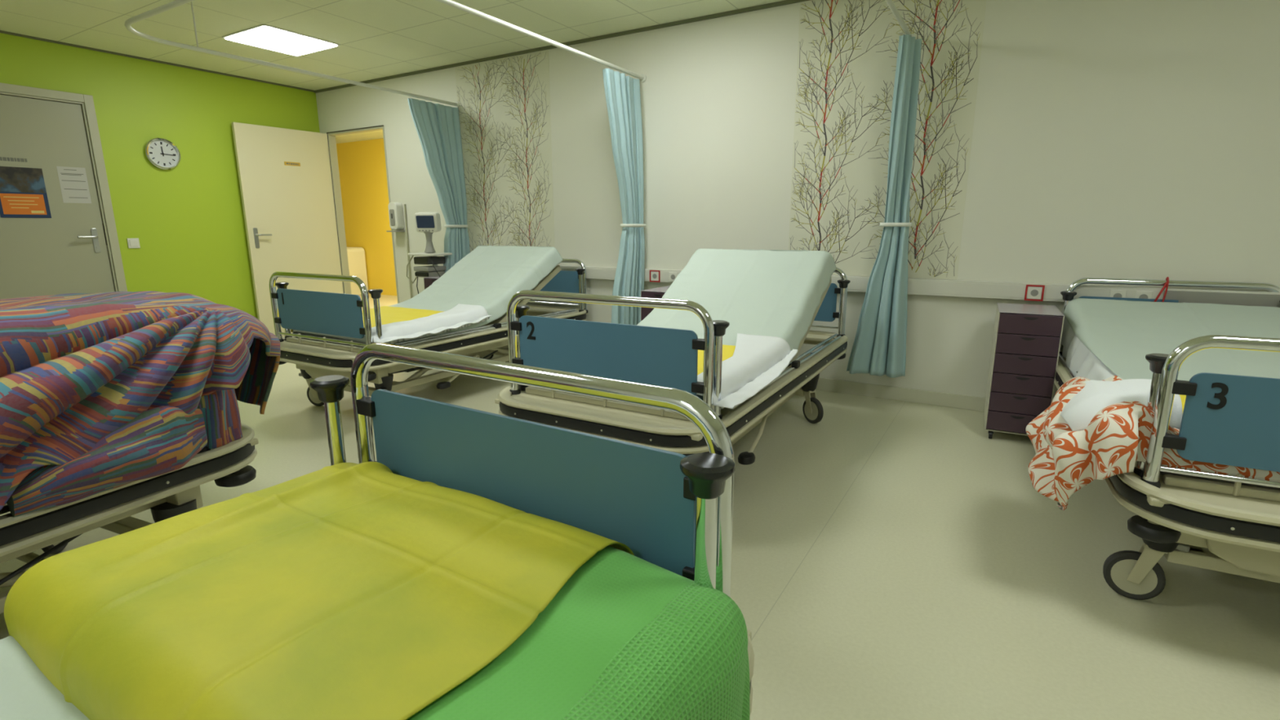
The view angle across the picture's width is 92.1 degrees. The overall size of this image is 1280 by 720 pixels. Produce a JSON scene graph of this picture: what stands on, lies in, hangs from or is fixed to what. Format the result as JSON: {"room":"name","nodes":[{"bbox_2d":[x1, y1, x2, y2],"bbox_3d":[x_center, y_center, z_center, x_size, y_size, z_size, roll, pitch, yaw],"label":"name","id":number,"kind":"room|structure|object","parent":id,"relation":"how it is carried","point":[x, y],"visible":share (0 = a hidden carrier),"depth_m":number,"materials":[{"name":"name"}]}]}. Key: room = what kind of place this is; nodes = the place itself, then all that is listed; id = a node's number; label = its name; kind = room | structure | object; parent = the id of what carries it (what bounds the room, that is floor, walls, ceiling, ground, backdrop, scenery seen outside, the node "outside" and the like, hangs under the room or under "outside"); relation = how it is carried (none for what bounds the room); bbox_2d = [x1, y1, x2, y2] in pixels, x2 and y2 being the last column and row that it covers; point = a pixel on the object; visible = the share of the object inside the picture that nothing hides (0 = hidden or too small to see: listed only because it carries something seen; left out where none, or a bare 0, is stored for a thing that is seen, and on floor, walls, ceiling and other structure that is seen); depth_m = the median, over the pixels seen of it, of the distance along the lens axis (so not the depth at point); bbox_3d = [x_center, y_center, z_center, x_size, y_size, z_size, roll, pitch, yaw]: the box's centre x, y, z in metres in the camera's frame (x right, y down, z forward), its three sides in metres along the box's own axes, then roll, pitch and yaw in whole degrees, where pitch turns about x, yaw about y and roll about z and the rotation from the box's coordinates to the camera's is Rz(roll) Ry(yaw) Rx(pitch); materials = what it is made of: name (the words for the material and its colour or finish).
{"room":"hospital room","nodes":[
{"label":"hospital room","id":0,"kind":"room"},
{"bbox_2d":[0,32,319,319],"bbox_3d":[-5.145,-1.041,4.173,0.120,2.540,6.400,7,14,30],"label":"wall","id":1,"kind":"structure","parent":0,"point":[187,220],"depth_m":5.55,"materials":[{"name":"green paint"}]},
{"bbox_2d":[0,94,115,299],"bbox_3d":[-4.713,-0.951,4.798,0.100,2.082,0.913,7,14,30],"label":"door","id":2,"kind":"structure","parent":1,"relation":"in","point":[66,252],"depth_m":4.87,"materials":[{"name":"beige paint"}]},
{"bbox_2d":[0,156,27,162],"bbox_3d":[-4.739,-1.513,4.652,0.001,0.026,0.172,7,14,30],"label":"lettering","id":3,"kind":"object","parent":2,"relation":"attached to","point":[3,157],"depth_m":4.66,"materials":[{"name":"grey"}]},
{"bbox_2d":[0,166,51,217],"bbox_3d":[-4.728,-1.279,4.716,0.005,0.375,0.290,7,14,30],"label":"poster","id":4,"kind":"object","parent":2,"relation":"attached to","point":[23,192],"visible":1,"depth_m":4.72,"materials":[{"name":"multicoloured paper"}]},
{"bbox_2d":[0,166,46,193],"bbox_3d":[-4.727,-1.372,4.695,0.001,0.185,0.290,7,14,30],"label":"print","id":5,"kind":"object","parent":4,"relation":"on","point":[13,180],"depth_m":4.71},
{"bbox_2d":[56,166,91,203],"bbox_3d":[-4.562,-1.410,4.975,0.001,0.280,0.178,7,14,30],"label":"paper notice","id":6,"kind":"object","parent":2,"relation":"attached to","point":[73,183],"visible":1,"depth_m":4.97,"materials":[{"name":"grey paper"}]},
{"bbox_2d":[0,82,127,291],"bbox_3d":[-4.754,-0.990,4.809,0.122,2.170,1.063,7,14,30],"label":"trim","id":7,"kind":"structure","parent":1,"relation":"attached to","point":[86,102],"depth_m":5.06,"materials":[{"name":"beige paint"}]},
{"bbox_2d":[126,238,140,248],"bbox_3d":[-4.384,-1.011,5.340,0.016,0.084,0.084,7,14,30],"label":"light switch","id":8,"kind":"object","parent":1,"relation":"attached to","point":[132,242],"visible":1,"depth_m":5.33,"materials":[{"name":"white plastic"}]},
{"bbox_2d":[0,30,315,92],"bbox_3d":[-5.096,-2.265,3.865,0.014,0.016,6.382,7,14,30],"label":"trim","id":9,"kind":"structure","parent":1,"relation":"attached to","point":[1,31],"depth_m":5.25,"materials":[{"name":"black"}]},
{"bbox_2d":[144,137,181,169],"bbox_3d":[-4.210,-1.819,5.444,0.038,0.268,0.268,7,14,30],"label":"wall clock","id":10,"kind":"object","parent":1,"relation":"attached to","point":[162,153],"visible":1,"depth_m":5.44,"materials":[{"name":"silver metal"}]},
{"bbox_2d":[336,137,396,295],"bbox_3d":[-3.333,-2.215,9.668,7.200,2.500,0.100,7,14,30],"label":"doorway","id":11,"kind":"structure","parent":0,"point":[362,164],"depth_m":10.30,"materials":[{"name":"yellow paint"}]},
{"bbox_2d":[0,0,784,143],"bbox_3d":[-2.627,-2.318,3.899,14.200,0.140,9.000,7,14,30],"label":"ceiling","id":12,"kind":"structure","parent":0,"point":[375,38],"depth_m":4.46,"materials":[{"name":"tile"}]},
{"bbox_2d":[222,24,339,56],"bbox_3d":[-2.781,-2.475,4.795,0.600,0.012,0.600,7,14,30],"label":"recessed light","id":13,"kind":"object","parent":12,"relation":"in","point":[263,36],"visible":1,"depth_m":4.74,"materials":[{"name":"white plastic"}]},
{"bbox_2d":[124,0,459,107],"bbox_3d":[-1.506,-2.122,3.991,1.928,0.368,2.563,7,14,30],"label":"rail","id":14,"kind":"object","parent":12,"relation":"hanging from","point":[175,3],"visible":0.99,"depth_m":3.87,"materials":[{"name":"white metal"}]},
{"bbox_2d":[407,97,470,272],"bbox_3d":[-1.778,-1.236,5.557,0.103,2.020,0.541,7,14,30],"label":"curtain","id":15,"kind":"object","parent":14,"relation":"hanging from","point":[437,127],"visible":0.73,"depth_m":5.53,"materials":[{"name":"teal fabric"}]},
{"bbox_2d":[435,0,646,82],"bbox_3d":[-0.002,-1.916,3.022,1.628,0.368,2.713,7,14,30],"label":"rail","id":16,"kind":"object","parent":12,"relation":"hanging from","point":[642,77],"visible":0.95,"depth_m":3.56,"materials":[{"name":"white metal"}]},
{"bbox_2d":[602,67,645,324],"bbox_3d":[-0.113,-1.030,4.585,0.113,2.020,0.474,10,16,38],"label":"curtain","id":17,"kind":"object","parent":16,"relation":"hanging from","point":[622,92],"visible":0.81,"depth_m":4.56,"materials":[{"name":"teal fabric"}]},
{"bbox_2d":[884,0,916,39],"bbox_3d":[1.584,-1.718,2.090,1.628,0.368,2.713,7,14,30],"label":"rail","id":18,"kind":"object","parent":12,"relation":"hanging from","point":[891,4],"visible":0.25,"depth_m":3.24,"materials":[{"name":"white metal"}]},
{"bbox_2d":[846,34,921,377],"bbox_3d":[1.510,-0.872,3.742,0.347,1.980,0.181,3,13,13],"label":"curtain","id":19,"kind":"object","parent":18,"relation":"hanging from","point":[879,345],"visible":1,"depth_m":3.79,"materials":[{"name":"teal fabric"}]},
{"bbox_2d":[0,293,1279,719],"bbox_3d":[-2.621,0.243,4.454,14.200,0.100,9.000,7,14,30],"label":"floor","id":20,"kind":"structure","parent":0,"point":[891,559],"depth_m":1.99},
{"bbox_2d":[0,423,258,613],"bbox_3d":[-2.101,0.434,1.235,1.017,0.886,2.262,5,13,24],"label":"hospital bed","id":21,"kind":"object","parent":20,"relation":"on","point":[176,492],"visible":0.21,"depth_m":1.70,"materials":[{"name":"beige plastic"}]},
{"bbox_2d":[0,290,280,517],"bbox_3d":[-1.994,0.150,1.377,1.173,0.484,2.020,5,13,24],"label":"duvet","id":22,"kind":"object","parent":21,"relation":"on","point":[101,392],"visible":1,"depth_m":1.59,"materials":[{"name":"fabric"}]},
{"bbox_2d":[210,437,258,449],"bbox_3d":[-1.704,0.216,2.096,0.910,0.085,0.215,5,13,24],"label":"tray","id":23,"kind":"object","parent":21,"relation":"on","point":[251,442],"depth_m":1.98,"materials":[{"name":"beige plastic"}]},
{"bbox_2d":[346,246,368,294],"bbox_3d":[-5.024,-1.524,10.541,0.570,0.790,0.392,7,14,30],"label":"base cabinet","id":24,"kind":"object","parent":20,"relation":"on","point":[356,255],"visible":0.2,"depth_m":10.41,"materials":[{"name":"beige paint"}]},
{"bbox_2d":[269,257,587,406],"bbox_3d":[-1.369,-0.250,4.433,1.017,0.866,2.262,7,14,30],"label":"hospital bed","id":25,"kind":"object","parent":20,"relation":"on","point":[340,314],"visible":0.53,"depth_m":3.68,"materials":[{"name":"beige metal"}]},
{"bbox_2d":[280,333,362,361],"bbox_3d":[-1.858,-0.090,3.608,0.910,0.085,0.215,7,14,30],"label":"tray","id":26,"kind":"object","parent":25,"relation":"on","point":[350,352],"depth_m":3.60,"materials":[{"name":"beige plastic"}]},
{"bbox_2d":[292,329,373,347],"bbox_3d":[-1.408,-0.488,4.314,0.830,0.514,1.675,7,14,30],"label":"mattress","id":27,"kind":"object","parent":25,"relation":"on","point":[362,340],"visible":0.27,"depth_m":3.65,"materials":[{"name":"grey"}]},
{"bbox_2d":[388,244,563,345],"bbox_3d":[-1.395,-0.515,4.329,0.893,0.525,1.664,7,14,30],"label":"sheet","id":28,"kind":"object","parent":27,"relation":"on","point":[488,277],"visible":0.56,"depth_m":4.58,"materials":[{"name":"grey fabric"}]},
{"bbox_2d":[290,306,444,332],"bbox_3d":[-1.668,-0.240,3.947,0.847,0.099,0.664,7,14,30],"label":"sheet","id":29,"kind":"object","parent":28,"relation":"on","point":[388,314],"visible":0.44,"depth_m":4.04,"materials":[{"name":"yellow fabric"}]},
{"bbox_2d":[364,303,491,343],"bbox_3d":[-1.273,-0.223,3.775,0.292,0.127,0.923,4,13,20],"label":"towel","id":30,"kind":"object","parent":29,"relation":"on","point":[460,316],"visible":0.98,"depth_m":3.75,"materials":[{"name":"white fabric"}]},
{"bbox_2d":[526,307,587,315],"bbox_3d":[-0.856,-0.425,5.295,0.910,0.021,0.125,7,14,30],"label":"tray","id":31,"kind":"object","parent":25,"relation":"on","point":[535,310],"depth_m":5.24,"materials":[{"name":"beige plastic"}]},
{"bbox_2d":[406,212,452,344],"bbox_3d":[-1.871,-0.715,5.668,0.490,1.254,0.423,7,14,30],"label":"monitor","id":32,"kind":"object","parent":20,"relation":"on","point":[428,223],"visible":0.72,"depth_m":5.50,"materials":[{"name":"white plastic"}]},
{"bbox_2d":[414,271,428,276],"bbox_3d":[-1.936,-0.776,5.572,0.170,0.035,0.108,7,14,30],"label":"basket","id":33,"kind":"object","parent":32,"relation":"on","point":[417,273],"depth_m":5.53,"materials":[{"name":"black plastic"}]},
{"bbox_2d":[413,212,441,253],"bbox_3d":[-1.896,-1.141,5.533,0.226,0.364,0.182,7,14,30],"label":"monitor","id":34,"kind":"object","parent":32,"relation":"on","point":[428,223],"depth_m":5.48,"materials":[{"name":"grey plastic"}]},
{"bbox_2d":[408,252,452,256],"bbox_3d":[-1.895,-0.957,5.573,0.320,0.018,0.260,7,14,30],"label":"shelf","id":35,"kind":"object","parent":32,"relation":"attached to","point":[428,254],"depth_m":5.49,"materials":[{"name":"white plastic"}]},
{"bbox_2d":[423,275,469,342],"bbox_3d":[-1.671,-0.411,5.595,0.280,0.690,0.431,7,14,30],"label":"drawer unit","id":36,"kind":"object","parent":20,"relation":"on","point":[428,281],"visible":0.04,"depth_m":5.40,"materials":[{"name":"purple wood"}]},
{"bbox_2d":[309,342,754,715],"bbox_3d":[-0.768,0.612,0.398,1.017,0.886,2.262,7,14,31],"label":"hospital bed","id":37,"kind":"object","parent":20,"relation":"on","point":[673,511],"visible":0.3,"depth_m":1.06,"materials":[{"name":"blue plastic"}]},
{"bbox_2d":[746,629,751,639],"bbox_3d":[-0.249,0.407,1.195,0.910,0.085,0.215,7,14,31],"label":"tray","id":38,"kind":"object","parent":37,"relation":"on","point":[749,633],"depth_m":1.04,"materials":[{"name":"beige"}]},
{"bbox_3d":[-0.784,0.554,0.359,0.830,0.080,1.890,7,14,31],"label":"mattress","id":39,"kind":"object","parent":37,"relation":"on","visible":0},
{"bbox_2d":[0,635,89,719],"bbox_3d":[-0.782,0.568,0.366,0.879,0.130,1.860,7,14,31],"label":"sheet","id":40,"kind":"object","parent":39,"relation":"on","point":[26,693],"visible":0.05,"depth_m":0.77,"materials":[{"name":"grey fabric"}]},
{"bbox_2d":[406,545,749,719],"bbox_3d":[-0.381,0.425,0.909,0.980,0.271,0.581,7,14,31],"label":"blanket","id":41,"kind":"object","parent":39,"relation":"on","point":[627,636],"visible":0.36,"depth_m":0.74,"materials":[{"name":"green fabric"}]},
{"bbox_2d":[4,461,634,719],"bbox_3d":[-0.464,0.350,0.952,0.809,0.161,0.605,7,14,31],"label":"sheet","id":42,"kind":"object","parent":41,"relation":"on","point":[366,590],"visible":0.98,"depth_m":0.80,"materials":[{"name":"yellow fabric"}]},
{"bbox_2d":[640,285,670,320],"bbox_3d":[0.234,-0.166,4.441,0.280,0.690,0.431,7,14,30],"label":"drawer unit","id":43,"kind":"object","parent":20,"relation":"on","point":[658,292],"visible":0.06,"depth_m":4.26,"materials":[{"name":"purple wood"}]},
{"bbox_2d":[494,266,850,464],"bbox_3d":[0.347,0.010,3.181,1.017,0.878,2.262,7,14,30],"label":"hospital bed","id":44,"kind":"object","parent":20,"relation":"on","point":[650,355],"visible":0.66,"depth_m":2.31,"materials":[{"name":"silver metal"}]},
{"bbox_2d":[509,389,520,395],"bbox_3d":[-0.521,0.134,2.571,0.048,0.026,0.047,7,14,30],"label":"socket","id":45,"kind":"object","parent":44,"relation":"attached to","point":[513,392],"depth_m":2.55,"materials":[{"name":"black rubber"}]},
{"bbox_2d":[494,386,702,440],"bbox_3d":[-0.143,0.163,2.355,0.910,0.085,0.215,7,14,30],"label":"tray","id":46,"kind":"object","parent":44,"relation":"on","point":[604,407],"depth_m":2.34,"materials":[{"name":"beige plastic"}]},
{"bbox_2d":[536,386,702,399],"bbox_3d":[0.308,-0.234,3.060,0.830,0.514,1.675,7,14,30],"label":"mattress","id":47,"kind":"object","parent":44,"relation":"on","point":[698,396],"visible":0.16,"depth_m":2.21,"materials":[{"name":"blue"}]},
{"bbox_2d":[636,248,836,408],"bbox_3d":[0.320,-0.262,3.075,0.891,0.526,1.664,7,14,30],"label":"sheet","id":48,"kind":"object","parent":47,"relation":"on","point":[776,293],"visible":0.57,"depth_m":3.35,"materials":[{"name":"grey fabric"}]},
{"bbox_2d":[697,344,735,375],"bbox_3d":[0.048,0.014,2.693,0.847,0.099,0.664,7,14,30],"label":"sheet","id":49,"kind":"object","parent":48,"relation":"on","point":[727,350],"visible":0.04,"depth_m":2.67,"materials":[{"name":"yellow fabric"}]},
{"bbox_2d":[696,333,798,408],"bbox_3d":[0.447,0.032,2.524,0.298,0.124,0.916,4,13,20],"label":"towel","id":50,"kind":"object","parent":49,"relation":"on","point":[756,361],"visible":0.85,"depth_m":2.52,"materials":[{"name":"white fabric"}]},
{"bbox_2d":[804,333,835,342],"bbox_3d":[0.860,-0.172,4.041,0.910,0.021,0.125,7,14,30],"label":"tray","id":51,"kind":"object","parent":44,"relation":"on","point":[812,337],"depth_m":3.87,"materials":[{"name":"beige plastic"}]},
{"bbox_2d":[984,302,1064,438],"bbox_3d":[2.070,0.063,3.360,0.280,0.690,0.431,6,14,28],"label":"drawer unit","id":52,"kind":"object","parent":20,"relation":"on","point":[1027,338],"visible":0.82,"depth_m":3.18,"materials":[{"name":"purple wood"}]},
{"bbox_2d":[1051,277,1279,599],"bbox_3d":[2.264,0.198,2.366,1.017,0.846,2.262,6,14,27],"label":"hospital bed","id":53,"kind":"object","parent":20,"relation":"on","point":[1227,420],"visible":0.59,"depth_m":1.65,"materials":[{"name":"silver metal"}]},
{"bbox_2d":[1140,477,1160,488],"bbox_3d":[1.424,0.346,1.724,0.048,0.026,0.047,6,14,27],"label":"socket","id":54,"kind":"object","parent":53,"relation":"attached to","point":[1154,482],"depth_m":1.70,"materials":[{"name":"beige plastic"}]},
{"bbox_2d":[1025,375,1279,510],"bbox_3d":[1.846,0.279,1.750,1.272,0.361,0.677,6,14,27],"label":"duvet","id":55,"kind":"object","parent":53,"relation":"on","point":[1090,430],"visible":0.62,"depth_m":1.78,"materials":[{"name":"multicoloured fabric"}]},
{"bbox_2d":[1179,394,1186,411],"bbox_3d":[2.033,0.197,1.808,0.777,0.023,0.590,6,14,27],"label":"sheet","id":56,"kind":"object","parent":55,"relation":"on","point":[1183,397],"visible":0.02,"depth_m":2.07,"materials":[{"name":"yellow fabric"}]},
{"bbox_2d":[1153,276,1169,302],"bbox_3d":[2.725,-0.361,3.210,0.085,0.142,0.040,-5,13,-22],"label":"strap","id":57,"kind":"object","parent":53,"relation":"attached to","point":[1166,283],"visible":0.94,"depth_m":3.19,"materials":[{"name":"red fabric"}]},
{"bbox_2d":[1146,473,1279,515],"bbox_3d":[1.812,0.372,1.523,0.910,0.085,0.215,6,14,27],"label":"frame","id":58,"kind":"object","parent":53,"relation":"on","point":[1162,491],"depth_m":1.64,"materials":[{"name":"beige plastic"}]},
{"bbox_2d":[1160,471,1279,490],"bbox_3d":[2.286,0.052,2.378,0.830,0.293,1.924,6,14,27],"label":"mattress","id":59,"kind":"object","parent":53,"relation":"on","point":[1161,473],"visible":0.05,"depth_m":1.72,"materials":[{"name":"grey fabric"}]},
{"bbox_2d":[1060,317,1115,380],"bbox_3d":[2.316,0.088,2.444,0.922,0.423,1.855,6,14,27],"label":"sheet","id":60,"kind":"object","parent":59,"relation":"on","point":[1079,358],"visible":0.11,"depth_m":2.89,"materials":[{"name":"white fabric"}]},
{"bbox_2d":[1062,297,1279,381],"bbox_3d":[2.376,0.005,2.522,0.931,0.322,1.591,6,14,27],"label":"mattress","id":61,"kind":"object","parent":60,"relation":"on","point":[1121,334],"visible":0.62,"depth_m":2.83,"materials":[{"name":"grey fabric"}]},
{"bbox_2d":[315,0,1279,399],"bbox_3d":[0.464,-1.140,4.566,9.320,2.540,0.070,7,14,30],"label":"wall","id":62,"kind":"structure","parent":0,"point":[1112,139],"depth_m":3.55,"materials":[{"name":"beige paint"}]},
{"bbox_2d":[231,121,343,337],"bbox_3d":[-3.578,-1.308,6.415,0.100,2.090,0.917,8,15,33],"label":"door","id":63,"kind":"structure","parent":62,"relation":"in","point":[285,175],"depth_m":6.31,"materials":[{"name":"beige paint"}]},
{"bbox_2d":[326,124,399,303],"bbox_3d":[-2.913,-1.348,6.596,0.930,2.104,0.082,7,14,30],"label":"trim","id":64,"kind":"structure","parent":62,"relation":"attached to","point":[331,136],"depth_m":6.70,"materials":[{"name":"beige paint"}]},
{"bbox_2d":[386,202,412,298],"bbox_3d":[-2.437,-0.917,6.284,0.194,1.340,0.120,7,14,30],"label":"wall dispenser","id":65,"kind":"object","parent":62,"relation":"attached to","point":[395,209],"visible":0.95,"depth_m":6.17,"materials":[{"name":"white plastic"}]},
{"bbox_2d":[387,202,404,230],"bbox_3d":[-2.449,-1.445,6.194,0.120,0.270,0.090,7,14,30],"label":"dispenser","id":66,"kind":"object","parent":65,"relation":"on","point":[395,209],"depth_m":6.16,"materials":[{"name":"white plastic"}]},
{"bbox_2d":[454,49,555,252],"bbox_3d":[-1.191,-1.718,5.414,1.065,1.716,0.002,7,14,30],"label":"wall mural","id":67,"kind":"object","parent":62,"relation":"attached to","point":[504,115],"visible":0.95,"depth_m":5.37,"materials":[{"name":"beige paper"}]},
{"bbox_2d":[314,0,808,93],"bbox_3d":[0.489,-2.356,4.232,9.200,0.022,0.018,7,14,30],"label":"trim","id":68,"kind":"structure","parent":62,"relation":"attached to","point":[785,2],"depth_m":4.71,"materials":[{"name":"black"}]},
{"bbox_2d":[501,342,985,411],"bbox_3d":[0.983,0.133,4.474,8.065,0.088,0.014,7,14,30],"label":"baseboard","id":69,"kind":"structure","parent":62,"relation":"attached to","point":[918,396],"depth_m":4.03,"materials":[{"name":"beige plastic"}]},
{"bbox_2d":[788,0,986,279],"bbox_3d":[1.477,-1.386,3.846,1.060,1.716,0.002,7,14,30],"label":"wall mural","id":70,"kind":"object","parent":62,"relation":"attached to","point":[847,50],"visible":0.84,"depth_m":3.83,"materials":[{"name":"beige paper"}]},
{"bbox_2d":[560,265,1279,307],"bbox_3d":[1.313,-0.510,4.100,7.240,0.098,0.066,7,14,30],"label":"cable trunking","id":71,"kind":"object","parent":62,"relation":"attached to","point":[1034,291],"visible":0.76,"depth_m":3.54,"materials":[{"name":"white plastic"}]},
{"bbox_2d":[650,271,658,280],"bbox_3d":[0.115,-0.649,4.772,0.070,0.070,0.005,7,14,30],"label":"socket","id":72,"kind":"object","parent":71,"relation":"attached to","point":[654,275],"depth_m":4.77,"materials":[{"name":"grey plastic"}]},
{"bbox_2d":[669,271,677,281],"bbox_3d":[0.253,-0.632,4.691,0.070,0.070,0.005,7,14,30],"label":"socket","id":73,"kind":"object","parent":71,"relation":"attached to","point":[673,275],"depth_m":4.69,"materials":[{"name":"grey plastic"}]},
{"bbox_2d":[1026,286,1042,299],"bbox_3d":[2.250,-0.383,3.518,0.070,0.070,0.005,7,14,30],"label":"socket","id":74,"kind":"object","parent":71,"relation":"attached to","point":[1032,292],"depth_m":3.52,"materials":[{"name":"grey plastic"}]},
{"bbox_2d":[1109,289,1126,297],"bbox_3d":[2.576,-0.342,3.326,0.070,0.070,0.005,7,14,30],"label":"socket","id":75,"kind":"object","parent":71,"relation":"attached to","point":[1113,293],"depth_m":3.32,"materials":[{"name":"grey plastic"}]},
{"bbox_2d":[1134,290,1152,298],"bbox_3d":[2.670,-0.331,3.271,0.070,0.070,0.005,7,14,30],"label":"socket","id":76,"kind":"object","parent":71,"relation":"attached to","point":[1138,294],"depth_m":3.27,"materials":[{"name":"grey plastic"}]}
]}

